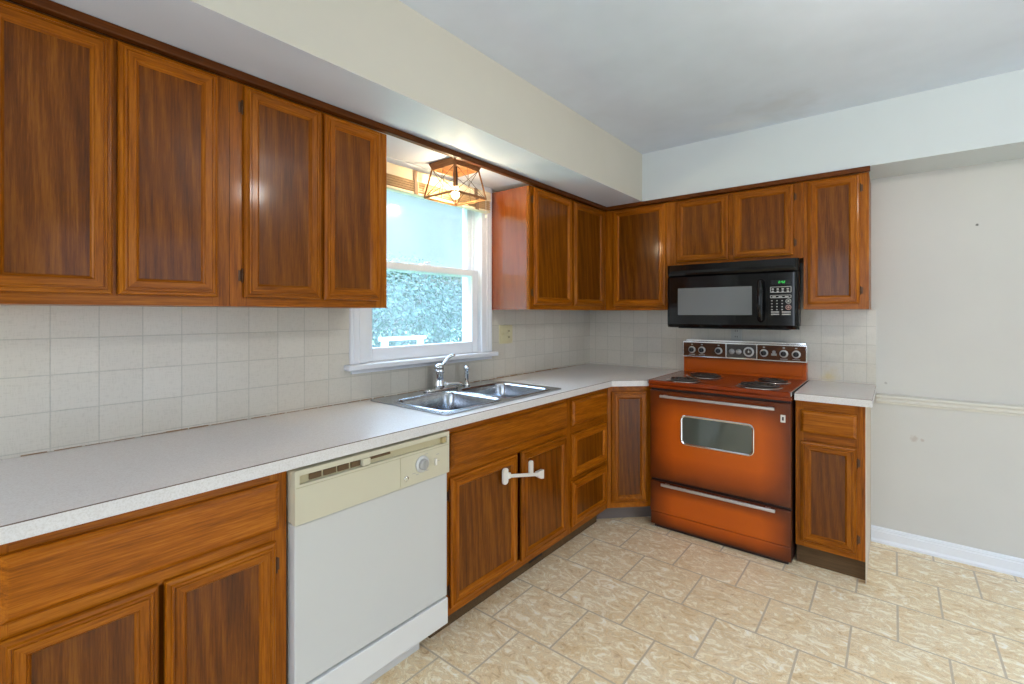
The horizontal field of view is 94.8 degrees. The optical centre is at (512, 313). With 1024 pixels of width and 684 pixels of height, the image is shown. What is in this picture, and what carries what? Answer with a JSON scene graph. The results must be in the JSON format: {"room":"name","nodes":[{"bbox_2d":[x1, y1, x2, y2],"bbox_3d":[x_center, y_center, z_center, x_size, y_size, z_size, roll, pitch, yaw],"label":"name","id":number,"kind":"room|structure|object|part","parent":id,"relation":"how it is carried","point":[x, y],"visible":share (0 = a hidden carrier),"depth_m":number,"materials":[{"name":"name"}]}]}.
{"room":"kitchen","nodes":[
{"label":"kitchen","id":0,"kind":"room"},
{"bbox_2d":[27,190,589,455],"bbox_3d":[-1.133,0.102,1.764,0.150,2.365,5.400,0,0,39],"label":"wall","id":1,"kind":"structure","parent":0,"point":[493,191],"depth_m":2.93,"materials":[{"name":"white paint"}]},
{"bbox_2d":[0,0,228,306],"bbox_3d":[-1.170,-0.378,1.343,0.320,0.710,0.560,0,0,39],"label":"upper cabinet","id":2,"kind":"object","parent":1,"relation":"attached to","point":[114,154],"visible":1,"depth_m":1.23,"materials":[{"name":"brown wood"}]},
{"bbox_3d":[-1.136,-0.389,1.153,0.006,0.587,0.152,0,0,39],"label":"door panel","id":3,"kind":"part","parent":2,"relation":"part of","materials":[{"name":"brown wood"}]},
{"bbox_3d":[-1.133,-0.389,1.151,0.019,0.676,0.241,0,0,39],"label":"door","id":4,"kind":"part","parent":2,"relation":"part of","materials":[{"name":"brown wood"}]},
{"bbox_3d":[-0.975,-0.389,1.346,0.019,0.676,0.239,0,0,39],"label":"door","id":5,"kind":"part","parent":2,"relation":"part of","materials":[{"name":"brown wood"}]},
{"bbox_3d":[-0.978,-0.389,1.348,0.006,0.587,0.150,0,0,39],"label":"door panel","id":6,"kind":"part","parent":2,"relation":"part of","materials":[{"name":"brown wood"}]},
{"bbox_2d":[0,305,589,459],"bbox_3d":[-0.422,0.190,2.515,0.008,0.425,3.322,0,0,39],"label":"wall tile","id":7,"kind":"structure","parent":1,"relation":"attached to","point":[71,376],"depth_m":1.64,"materials":[{"name":"white tile"}]},
{"bbox_2d":[499,325,511,343],"bbox_3d":[-0.038,0.131,2.971,0.014,0.117,0.130,0,0,39],"label":"wall outlet","id":8,"kind":"object","parent":7,"relation":"attached to","point":[505,331],"visible":1,"depth_m":2.97,"materials":[{"name":"beige plastic"}]},
{"bbox_2d":[21,364,582,455],"bbox_3d":[-0.398,0.399,2.535,0.004,0.006,3.122,0,0,39],"label":"trim","id":9,"kind":"structure","parent":1,"relation":"attached to","point":[581,364],"depth_m":1.80,"materials":[{"name":"brown"}]},
{"bbox_2d":[220,80,386,307],"bbox_3d":[-0.809,-0.378,1.789,0.320,0.710,0.586,0,0,39],"label":"upper cabinet","id":10,"kind":"object","parent":1,"relation":"attached to","point":[308,186],"visible":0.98,"depth_m":1.64,"materials":[{"name":"brown wood"}]},
{"bbox_3d":[-0.771,-0.389,1.597,0.019,0.676,0.257,0,0,39],"label":"door","id":11,"kind":"part","parent":10,"relation":"part of","materials":[{"name":"brown wood"}]},
{"bbox_3d":[-0.775,-0.389,1.599,0.006,0.587,0.168,0,0,39],"label":"door panel","id":12,"kind":"part","parent":10,"relation":"part of","materials":[{"name":"brown wood"}]},
{"bbox_3d":[-0.607,-0.389,1.799,0.019,0.676,0.239,0,0,39],"label":"door","id":13,"kind":"part","parent":10,"relation":"part of","materials":[{"name":"brown wood"}]},
{"bbox_3d":[-0.610,-0.389,1.802,0.006,0.587,0.150,0,0,39],"label":"door panel","id":14,"kind":"part","parent":10,"relation":"part of","materials":[{"name":"brown wood"}]},
{"bbox_2d":[344,156,497,373],"bbox_3d":[-0.477,-0.242,2.527,0.197,1.033,1.010,0,0,39],"label":"window","id":15,"kind":"structure","parent":1,"relation":"in","point":[476,271],"depth_m":2.69,"materials":[{"name":"white paint"}]},
{"bbox_3d":[-0.477,0.253,2.527,0.197,0.043,1.010,0,0,39],"label":"sill","id":16,"kind":"part","parent":15,"relation":"part of","materials":[{"name":"white paint"}]},
{"bbox_3d":[-0.464,-0.013,2.516,0.034,0.488,0.778,0,0,39],"label":"sash","id":17,"kind":"part","parent":15,"relation":"part of","materials":[{"name":"white paint"}]},
{"bbox_3d":[-0.497,-0.446,2.543,0.032,0.457,0.778,0,0,39],"label":"sash","id":18,"kind":"part","parent":15,"relation":"part of","materials":[{"name":"white paint"}]},
{"bbox_2d":[387,162,490,217],"bbox_3d":[-0.406,-0.635,2.456,0.055,0.160,0.870,0,0,39],"label":"window blind","id":19,"kind":"object","parent":15,"relation":"attached to","point":[400,179],"visible":0.62,"depth_m":2.40,"materials":[{"name":"beige"}]},
{"bbox_3d":[-0.406,-0.599,2.465,0.040,0.014,0.829,0,0,39],"label":"rail","id":20,"kind":"part","parent":19,"relation":"part of","materials":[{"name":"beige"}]},
{"bbox_2d":[492,185,604,309],"bbox_3d":[0.275,-0.378,3.126,0.320,0.710,0.910,0,0,39],"label":"upper cabinet","id":21,"kind":"object","parent":1,"relation":"attached to","point":[548,248],"visible":1,"depth_m":2.83,"materials":[{"name":"orange wood"}]},
{"bbox_3d":[0.252,-0.389,2.859,0.019,0.676,0.405,0,0,39],"label":"door","id":22,"kind":"part","parent":21,"relation":"part of","materials":[{"name":"brown wood"}]},
{"bbox_3d":[0.249,-0.389,2.862,0.006,0.587,0.316,0,0,39],"label":"door panel","id":23,"kind":"part","parent":21,"relation":"part of","materials":[{"name":"brown wood"}]},
{"bbox_3d":[0.376,-0.378,3.045,0.019,0.710,0.910,0,0,39],"label":"frame","id":24,"kind":"part","parent":21,"relation":"part of","materials":[{"name":"brown wood"}]},
{"bbox_3d":[0.522,-0.389,3.192,0.019,0.676,0.392,0,0,39],"label":"door","id":25,"kind":"part","parent":21,"relation":"part of","materials":[{"name":"brown wood"}]},
{"bbox_3d":[0.518,-0.389,3.194,0.006,0.587,0.303,0,0,39],"label":"door panel","id":26,"kind":"part","parent":21,"relation":"part of","materials":[{"name":"brown wood"}]},
{"bbox_2d":[6,0,646,211],"bbox_3d":[-0.845,-0.920,1.531,0.589,0.321,5.400,0,0,39],"label":"soffit","id":27,"kind":"structure","parent":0,"point":[385,62],"depth_m":1.69,"materials":[{"name":"beige paint"}]},
{"bbox_2d":[8,0,607,211],"bbox_3d":[-0.272,-0.746,2.206,0.030,0.026,3.030,0,0,39],"label":"trim","id":28,"kind":"structure","parent":27,"relation":"attached to","point":[54,9],"depth_m":1.49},
{"bbox_2d":[424,157,486,205],"bbox_3d":[-0.289,-0.669,2.393,0.232,0.180,0.232,0,0,39],"label":"ceiling light","id":29,"kind":"object","parent":27,"relation":"attached to","point":[455,168],"visible":0.98,"depth_m":2.38,"materials":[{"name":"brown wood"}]},
{"bbox_3d":[-0.425,-0.657,2.379,0.046,0.146,0.008,0,0,-6],"label":"corner post","id":30,"kind":"part","parent":29,"relation":"part of","materials":[{"name":"brown wood"}]},
{"bbox_3d":[-0.358,-0.586,2.308,0.220,0.012,0.012,0,0,39],"label":"rail","id":31,"kind":"part","parent":29,"relation":"part of","materials":[{"name":"brown wood"}]},
{"bbox_3d":[-0.374,-0.586,2.462,0.012,0.012,0.220,0,0,39],"label":"rail","id":32,"kind":"part","parent":29,"relation":"part of","materials":[{"name":"brown wood"}]},
{"bbox_3d":[-0.275,-0.657,2.257,0.008,0.146,0.046,0,0,-6],"label":"corner post","id":33,"kind":"part","parent":29,"relation":"part of","materials":[{"name":"brown wood"}]},
{"bbox_2d":[453,166,457,186],"bbox_3d":[-0.289,-0.695,2.393,0.023,0.102,0.024,0,0,39],"label":"bulb socket","id":34,"kind":"object","parent":29,"relation":"attached to","point":[453,166],"depth_m":2.39,"materials":[{"name":"brown metal"}]},
{"bbox_3d":[-0.289,-0.614,2.393,0.036,0.059,0.036,0,0,39],"label":"bulb","id":35,"kind":"part","parent":29,"relation":"part of","materials":[{"name":"beige glass"}]},
{"bbox_3d":[-0.220,-0.586,2.479,0.220,0.012,0.012,0,0,39],"label":"rail","id":36,"kind":"part","parent":29,"relation":"part of","materials":[{"name":"brown wood"}]},
{"bbox_3d":[-0.204,-0.586,2.324,0.012,0.012,0.220,0,0,39],"label":"rail","id":37,"kind":"part","parent":29,"relation":"part of","materials":[{"name":"brown wood"}]},
{"bbox_3d":[-0.153,-0.657,2.407,0.046,0.146,0.008,0,0,-6],"label":"corner post","id":38,"kind":"part","parent":29,"relation":"part of","materials":[{"name":"brown wood"}]},
{"bbox_2d":[370,516,1023,683],"bbox_3d":[0.635,1.315,0.331,4.700,0.060,5.700,0,0,39],"label":"floor","id":39,"kind":"structure","parent":0,"point":[629,600],"depth_m":1.96,"materials":[{"name":"tile"}]},
{"bbox_2d":[0,471,285,683],"bbox_3d":[-1.046,0.861,1.286,0.584,0.846,0.596,0,0,39],"label":"base cabinet","id":40,"kind":"object","parent":39,"relation":"on","point":[190,589],"visible":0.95,"depth_m":1.10,"materials":[{"name":"brown wood"}]},
{"bbox_3d":[-0.910,0.893,1.005,0.019,0.513,0.255,0,0,39],"label":"door","id":41,"kind":"part","parent":40,"relation":"part of","materials":[{"name":"brown wood"}]},
{"bbox_3d":[-0.913,0.893,1.007,0.006,0.424,0.166,0,0,39],"label":"door panel","id":42,"kind":"part","parent":40,"relation":"part of","materials":[{"name":"brown wood"}]},
{"bbox_3d":[-0.822,0.537,1.113,0.019,0.134,0.532,0,0,39],"label":"drawer","id":43,"kind":"part","parent":40,"relation":"part of","materials":[{"name":"brown wood"}]},
{"bbox_3d":[-0.741,0.893,1.213,0.019,0.513,0.258,0,0,39],"label":"door","id":44,"kind":"part","parent":40,"relation":"part of","materials":[{"name":"brown wood"}]},
{"bbox_3d":[-0.744,0.893,1.216,0.006,0.424,0.169,0,0,39],"label":"door panel","id":45,"kind":"part","parent":40,"relation":"part of","materials":[{"name":"brown wood"}]},
{"bbox_2d":[286,430,448,683],"bbox_3d":[-0.640,0.862,1.729,0.599,0.844,0.592,0,0,39],"label":"dishwasher","id":46,"kind":"object","parent":39,"relation":"on","point":[366,531],"visible":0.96,"depth_m":1.51,"materials":[{"name":"white metal"}]},
{"bbox_2d":[286,471,288,683],"bbox_3d":[-0.667,0.807,1.750,0.530,0.734,0.584,0,0,39],"label":"base cabinet","id":47,"kind":"object","parent":46,"relation":"in","point":[287,472],"depth_m":1.36,"materials":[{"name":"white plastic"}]},
{"bbox_3d":[-0.444,0.523,1.569,0.046,0.154,0.592,0,0,39],"label":"control panel","id":48,"kind":"part","parent":46,"relation":"part of","materials":[{"name":"beige plastic"}]},
{"bbox_3d":[-0.447,1.127,1.573,0.044,0.098,0.590,0,0,39],"label":"access panel","id":49,"kind":"part","parent":46,"relation":"part of","materials":[{"name":"white metal"}]},
{"bbox_2d":[428,398,566,637],"bbox_3d":[-0.186,0.861,2.317,0.584,0.846,0.885,0,0,39],"label":"base cabinet","id":50,"kind":"object","parent":39,"relation":"on","point":[497,531],"depth_m":2.08,"materials":[{"name":"brown wood"}]},
{"bbox_3d":[-0.108,0.895,1.994,0.019,0.508,0.417,0,0,39],"label":"door","id":51,"kind":"part","parent":50,"relation":"part of","materials":[{"name":"brown wood"}]},
{"bbox_3d":[-0.112,0.895,1.996,0.006,0.419,0.328,0,0,39],"label":"door panel","id":52,"kind":"part","parent":50,"relation":"part of","materials":[{"name":"brown wood"}]},
{"bbox_3d":[0.023,0.537,2.155,0.019,0.134,0.833,0,0,39],"label":"false drawer","id":53,"kind":"part","parent":50,"relation":"part of","materials":[{"name":"brown wood"}]},
{"bbox_3d":[0.054,0.738,2.163,0.017,0.118,0.294,0,0,39],"label":"cabinet latch","id":54,"kind":"part","parent":50,"relation":"part of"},
{"bbox_3d":[0.164,0.895,2.329,0.019,0.508,0.385,0,0,39],"label":"door","id":55,"kind":"part","parent":50,"relation":"part of","materials":[{"name":"brown wood"}]},
{"bbox_3d":[0.160,0.895,2.332,0.006,0.419,0.296,0,0,39],"label":"door panel","id":56,"kind":"part","parent":50,"relation":"part of","materials":[{"name":"brown wood"}]},
{"bbox_2d":[555,388,606,549],"bbox_3d":[0.222,0.861,2.850,0.584,0.846,0.456,0,0,39],"label":"base cabinet","id":57,"kind":"object","parent":39,"relation":"on","point":[587,412],"visible":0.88,"depth_m":2.63,"materials":[{"name":"brown wood"}]},
{"bbox_3d":[0.425,0.810,2.685,0.019,0.743,0.456,0,0,39],"label":"frame","id":58,"kind":"part","parent":57,"relation":"part of","materials":[{"name":"brown wood"}]},
{"bbox_3d":[0.444,1.027,2.675,0.019,0.241,0.387,0,0,39],"label":"drawer","id":59,"kind":"part","parent":57,"relation":"part of","materials":[{"name":"brown wood"}]},
{"bbox_3d":[0.444,0.766,2.675,0.019,0.231,0.387,0,0,39],"label":"drawer","id":60,"kind":"part","parent":57,"relation":"part of","materials":[{"name":"brown wood"}]},
{"bbox_3d":[0.444,0.538,2.675,0.019,0.133,0.387,0,0,39],"label":"drawer","id":61,"kind":"part","parent":57,"relation":"part of","materials":[{"name":"brown wood"}]},
{"bbox_3d":[0.441,1.027,2.678,0.006,0.152,0.298,0,0,39],"label":"drawer panel","id":62,"kind":"part","parent":57,"relation":"part of","materials":[{"name":"brown wood"}]},
{"bbox_3d":[0.441,0.766,2.678,0.006,0.142,0.298,0,0,39],"label":"drawer panel","id":63,"kind":"part","parent":57,"relation":"part of","materials":[{"name":"brown wood"}]},
{"bbox_2d":[597,386,651,518],"bbox_3d":[0.680,0.861,3.259,0.744,0.846,0.754,0,0,39],"label":"base cabinet","id":64,"kind":"object","parent":39,"relation":"on","point":[628,407],"visible":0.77,"depth_m":2.86,"materials":[{"name":"brown wood"}]},
{"bbox_2d":[0,363,683,544],"bbox_3d":[-0.125,0.421,2.274,0.757,0.036,3.322,0,0,39],"label":"countertop","id":65,"kind":"structure","parent":64,"relation":"on","point":[42,493],"depth_m":1.35,"materials":[{"name":"laminate"}]},
{"bbox_2d":[423,354,462,392],"bbox_3d":[-0.360,0.305,2.450,0.075,0.186,0.235,0,0,39],"label":"kitchen faucet","id":66,"kind":"object","parent":65,"relation":"on","point":[439,384],"visible":1,"depth_m":2.42,"materials":[{"name":"silver metal"}]},
{"bbox_3d":[-0.371,0.391,2.451,0.052,0.014,0.223,0,0,39],"label":"plate","id":67,"kind":"part","parent":66,"relation":"part of","materials":[{"name":"silver metal"}]},
{"bbox_3d":[-0.351,0.248,2.444,0.111,0.072,0.054,0,0,-7],"label":"lever handle","id":68,"kind":"part","parent":66,"relation":"part of","materials":[{"name":"silver metal"}]},
{"bbox_3d":[-0.316,0.373,2.486,0.130,0.033,0.026,0,0,-38],"label":"spout","id":69,"kind":"part","parent":66,"relation":"part of","materials":[{"name":"silver metal"}]},
{"bbox_2d":[371,380,560,414],"bbox_3d":[-0.197,0.479,2.337,0.522,0.167,0.848,0,0,39],"label":"sink","id":70,"kind":"object","parent":65,"relation":"in","point":[480,394],"visible":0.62,"depth_m":2.33,"materials":[{"name":"silver metal"}]},
{"bbox_3d":[-0.292,0.479,2.156,0.390,0.167,0.380,0,0,39],"label":"bowl","id":71,"kind":"part","parent":70,"relation":"part of","materials":[{"name":"silver metal"}]},
{"bbox_2d":[463,366,469,385],"bbox_3d":[-0.253,0.343,2.595,0.040,0.110,0.040,0,0,39],"label":"sprayer","id":72,"kind":"object","parent":70,"relation":"on","point":[466,368],"visible":0.99,"depth_m":2.58,"materials":[{"name":"silver metal"}]},
{"bbox_3d":[-0.043,0.479,2.464,0.390,0.167,0.384,0,0,39],"label":"bowl","id":73,"kind":"part","parent":70,"relation":"part of","materials":[{"name":"silver metal"}]},
{"bbox_3d":[0.713,0.810,2.864,0.166,0.674,0.166,0,0,39],"label":"door","id":74,"kind":"part","parent":64,"relation":"part of","materials":[{"name":"brown wood"}]},
{"bbox_3d":[0.713,0.810,2.863,0.135,0.585,0.006,0,0,-6],"label":"door panel","id":75,"kind":"part","parent":64,"relation":"part of","materials":[{"name":"brown wood"}]},
{"bbox_2d":[648,339,808,563],"bbox_3d":[1.302,0.731,2.830,0.748,1.106,0.658,0,0,39],"label":"electric range","id":76,"kind":"object","parent":39,"relation":"on","point":[723,426],"visible":0.98,"depth_m":2.62,"materials":[{"name":"orange metal"}]},
{"bbox_3d":[1.013,0.395,2.786,0.194,0.004,0.194,0,0,39],"label":"burner","id":77,"kind":"part","parent":76,"relation":"part of","materials":[{"name":"silver metal"}]},
{"bbox_3d":[1.216,0.395,2.969,0.222,0.004,0.222,0,0,39],"label":"burner","id":78,"kind":"part","parent":76,"relation":"part of","materials":[{"name":"silver metal"}]},
{"bbox_3d":[1.122,0.670,2.596,0.386,0.171,0.007,0,0,39],"label":"window trim","id":79,"kind":"part","parent":76,"relation":"part of","materials":[{"name":"silver metal"}]},
{"bbox_3d":[1.107,0.486,2.588,0.600,0.016,0.038,0,0,39],"label":"door handle","id":80,"kind":"part","parent":76,"relation":"part of","materials":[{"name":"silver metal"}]},
{"bbox_3d":[1.113,1.010,2.594,0.598,0.017,0.028,0,0,39],"label":"drawer handle","id":81,"kind":"part","parent":76,"relation":"part of","materials":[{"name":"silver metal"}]},
{"bbox_3d":[1.125,1.131,2.612,0.741,0.262,0.014,0,0,39],"label":"storage drawer","id":82,"kind":"part","parent":76,"relation":"part of","materials":[{"name":"metal"}]},
{"bbox_3d":[1.124,0.721,2.611,0.741,0.528,0.018,0,0,39],"label":"oven door","id":83,"kind":"part","parent":76,"relation":"part of","materials":[{"name":"metal"}]},
{"bbox_2d":[648,370,807,401],"bbox_3d":[1.286,0.419,2.811,0.748,0.047,0.586,0,0,39],"label":"cooktop","id":84,"kind":"object","parent":76,"relation":"in","point":[739,385],"depth_m":2.69,"materials":[{"name":"orange metal"}]},
{"bbox_3d":[1.458,0.240,2.997,0.174,0.083,0.001,0,0,39],"label":"clock plate","id":85,"kind":"part","parent":76,"relation":"part of","materials":[{"name":"silver metal"}]},
{"bbox_3d":[1.457,0.240,2.996,0.186,0.095,0.003,0,0,39],"label":"clock frame","id":86,"kind":"part","parent":76,"relation":"part of","materials":[{"name":"silver metal"}]},
{"bbox_3d":[1.454,0.241,3.002,0.717,0.089,0.003,0,0,39],"label":"control panel","id":87,"kind":"part","parent":76,"relation":"part of","materials":[{"name":"brown metal"}]},
{"bbox_2d":[743,347,753,356],"bbox_3d":[1.490,0.242,2.966,0.062,0.062,0.005,0,0,39],"label":"clock","id":88,"kind":"object","parent":76,"relation":"on","point":[747,351],"depth_m":2.96,"materials":[{"name":"silver"}]},
{"bbox_3d":[1.343,0.395,2.563,0.230,0.004,0.230,0,0,39],"label":"burner","id":89,"kind":"part","parent":76,"relation":"part of","materials":[{"name":"silver metal"}]},
{"bbox_3d":[1.516,0.395,2.745,0.194,0.004,0.194,0,0,39],"label":"burner","id":90,"kind":"part","parent":76,"relation":"part of","materials":[{"name":"silver metal"}]},
{"bbox_2d":[796,400,870,583],"bbox_3d":[1.738,0.862,2.535,0.290,0.844,0.584,0,0,39],"label":"base cabinet","id":91,"kind":"object","parent":39,"relation":"on","point":[833,441],"visible":0.93,"depth_m":2.32,"materials":[{"name":"brown wood"}]},
{"bbox_3d":[1.558,0.899,2.323,0.141,0.417,0.006,0,0,39],"label":"door panel","id":92,"kind":"part","parent":91,"relation":"part of","materials":[{"name":"brown wood"}]},
{"bbox_3d":[1.555,0.545,2.319,0.230,0.113,0.019,0,0,39],"label":"drawer","id":93,"kind":"part","parent":91,"relation":"part of","materials":[{"name":"brown wood"}]},
{"bbox_3d":[1.555,0.899,2.319,0.230,0.506,0.019,0,0,39],"label":"door","id":94,"kind":"part","parent":91,"relation":"part of","materials":[{"name":"brown wood"}]},
{"bbox_2d":[794,380,875,407],"bbox_3d":[1.740,0.421,2.518,0.315,0.036,0.594,0,0,39],"label":"countertop","id":95,"kind":"structure","parent":91,"relation":"on","point":[852,394],"depth_m":2.37,"materials":[{"name":"laminate"}]},
{"bbox_3d":[1.856,0.862,2.453,0.003,0.844,0.564,0,0,39],"label":"panel","id":96,"kind":"part","parent":91,"relation":"part of","materials":[{"name":"beige"}]},
{"bbox_2d":[399,0,1023,153],"bbox_3d":[0.635,-1.131,0.331,4.700,0.100,5.700,0,0,39],"label":"ceiling","id":97,"kind":"structure","parent":0,"point":[653,75],"depth_m":1.95,"materials":[{"name":"paint"}]},
{"bbox_2d":[590,158,1023,558],"bbox_3d":[2.382,0.102,2.487,4.700,2.365,0.150,0,0,39],"label":"wall","id":98,"kind":"structure","parent":0,"point":[947,245],"depth_m":2.46,"materials":[{"name":"white paint"}]},
{"bbox_2d":[605,202,670,310],"bbox_3d":[0.944,-0.378,3.349,0.479,0.710,0.320,0,0,39],"label":"upper cabinet","id":99,"kind":"object","parent":98,"relation":"attached to","point":[637,239],"visible":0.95,"depth_m":3.23,"materials":[{"name":"brown wood"}]},
{"bbox_3d":[0.865,-0.389,3.225,0.287,0.587,0.006,0,0,39],"label":"door panel","id":100,"kind":"part","parent":99,"relation":"part of","materials":[{"name":"brown wood"}]},
{"bbox_2d":[590,270,875,384],"bbox_3d":[1.337,0.209,3.232,1.838,0.950,0.008,0,0,39],"label":"wall tile","id":101,"kind":"structure","parent":98,"relation":"attached to","point":[842,343],"depth_m":3.03,"materials":[{"name":"white tile"}]},
{"bbox_2d":[731,329,741,339],"bbox_3d":[1.479,0.136,3.107,0.067,0.082,0.008,0,0,39],"label":"wall outlet","id":102,"kind":"object","parent":101,"relation":"attached to","point":[736,334],"visible":0.86,"depth_m":3.10,"materials":[{"name":"grey plastic"}]},
{"bbox_2d":[667,258,800,329],"bbox_3d":[1.374,-0.105,2.906,0.727,0.396,0.449,0,0,39],"label":"microwave","id":103,"kind":"object","parent":98,"relation":"attached to","point":[754,294],"visible":1,"depth_m":2.74,"materials":[{"name":"black plastic"}]},
{"bbox_3d":[1.217,-0.069,2.835,0.573,0.315,0.032,0,0,39],"label":"door","id":104,"kind":"part","parent":103,"relation":"part of","materials":[{"name":"black plastic"}]},
{"bbox_3d":[1.391,-0.072,2.640,0.033,0.246,0.057,0,0,39],"label":"door handle","id":105,"kind":"part","parent":103,"relation":"part of","materials":[{"name":"black plastic"}]},
{"bbox_3d":[1.500,-0.069,2.606,0.152,0.315,0.032,0,0,39],"label":"control panel","id":106,"kind":"part","parent":103,"relation":"part of","materials":[{"name":"black plastic"}]},
{"bbox_2d":[671,182,803,265],"bbox_3d":[1.420,-0.521,2.963,0.744,0.424,0.320,0,0,39],"label":"upper cabinet","id":107,"kind":"object","parent":98,"relation":"attached to","point":[766,223],"visible":0.98,"depth_m":2.81,"materials":[{"name":"brown wood"}]},
{"bbox_3d":[1.190,-0.527,2.962,0.232,0.309,0.006,0,0,39],"label":"door panel","id":108,"kind":"part","parent":107,"relation":"part of","materials":[{"name":"brown wood"}]},
{"bbox_3d":[1.188,-0.527,2.958,0.321,0.398,0.019,0,0,39],"label":"door","id":109,"kind":"part","parent":107,"relation":"part of","materials":[{"name":"brown wood"}]},
{"bbox_3d":[1.458,-0.527,2.744,0.226,0.309,0.006,0,0,39],"label":"door panel","id":110,"kind":"part","parent":107,"relation":"part of","materials":[{"name":"brown wood"}]},
{"bbox_3d":[1.456,-0.527,2.741,0.315,0.398,0.019,0,0,39],"label":"door","id":111,"kind":"part","parent":107,"relation":"part of","materials":[{"name":"brown wood"}]},
{"bbox_2d":[804,172,870,309],"bbox_3d":[1.823,-0.378,2.637,0.290,0.710,0.320,0,0,39],"label":"upper cabinet","id":112,"kind":"object","parent":98,"relation":"attached to","point":[837,210],"visible":1,"depth_m":2.52,"materials":[{"name":"brown wood"}]},
{"bbox_3d":[1.724,-0.389,2.529,0.141,0.587,0.006,0,0,39],"label":"door panel","id":113,"kind":"part","parent":112,"relation":"part of","materials":[{"name":"brown wood"}]},
{"bbox_2d":[871,525,1023,577],"bbox_3d":[3.033,1.242,1.848,2.584,0.086,0.022,0,0,39],"label":"baseboard","id":114,"kind":"structure","parent":98,"relation":"attached to","point":[1006,564],"depth_m":2.45,"materials":[{"name":"white paint"}]},
{"bbox_2d":[876,393,1023,416],"bbox_3d":[3.042,0.476,1.840,2.560,0.056,0.024,0,0,39],"label":"trim","id":115,"kind":"structure","parent":98,"relation":"attached to","point":[928,402],"depth_m":2.45,"materials":[{"name":"white paint"}]},
{"bbox_2d":[642,69,1023,204],"bbox_3d":[2.463,-0.920,2.119,3.811,0.321,0.320,0,0,39],"label":"soffit","id":116,"kind":"structure","parent":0,"point":[978,121],"depth_m":2.43,"materials":[{"name":"white paint"}]},
{"bbox_2d":[607,166,869,210],"bbox_3d":[1.264,-0.746,2.892,1.491,0.026,0.030,0,0,39],"label":"trim","id":117,"kind":"structure","parent":116,"relation":"attached to","point":[863,169],"depth_m":2.77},
{"label":"outside","id":118,"kind":"structure","parent":0,"visible":0},
{"bbox_2d":[373,329,461,344],"bbox_3d":[-8.691,1.810,24.240,39.800,0.050,60.000,0,0,39],"label":"ground","id":119,"kind":"structure","parent":118,"point":[414,329],"depth_m":34.92,"materials":[{"name":"green plant"}]},
{"bbox_2d":[378,336,425,346],"bbox_3d":[-1.293,1.030,5.576,0.080,1.510,0.640,0,0,39],"label":"railing","id":120,"kind":"object","parent":119,"relation":"on","point":[420,339],"visible":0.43,"depth_m":5.49,"materials":[{"name":"white paint"}]},
{"bbox_3d":[-1.457,1.050,5.374,0.060,1.470,0.060,0,0,39],"label":"post","id":121,"kind":"part","parent":120,"relation":"part of","materials":[{"name":"white paint"}]},
{"bbox_3d":[-1.293,0.654,5.576,0.080,0.760,0.640,0,0,39],"label":"rail","id":122,"kind":"part","parent":120,"relation":"part of","materials":[{"name":"white paint"}]},
{"bbox_3d":[-1.129,1.050,5.778,0.060,1.470,0.060,0,0,39],"label":"post","id":123,"kind":"part","parent":120,"relation":"part of","materials":[{"name":"white paint"}]},
{"bbox_2d":[372,256,461,347],"bbox_3d":[-2.273,0.620,8.137,2.918,3.310,2.817,0,0,-24],"label":"tree","id":124,"kind":"object","parent":119,"relation":"on","point":[410,316],"visible":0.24,"depth_m":7.67,"materials":[{"name":"teal plant"}]},
{"bbox_2d":[372,251,461,345],"bbox_3d":[-3.508,0.291,14.128,5.761,4.521,8.636,0,0,39],"label":"tree","id":125,"kind":"object","parent":119,"relation":"on","point":[440,276],"visible":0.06,"depth_m":14.10,"materials":[{"name":"green plant"}]},
{"bbox_2d":[426,281,461,343],"bbox_3d":[-0.375,0.527,10.779,3.396,3.223,3.253,0,0,-9],"label":"tree","id":126,"kind":"object","parent":119,"relation":"on","point":[458,313],"visible":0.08,"depth_m":10.08,"materials":[{"name":"teal plant"}]}
]}

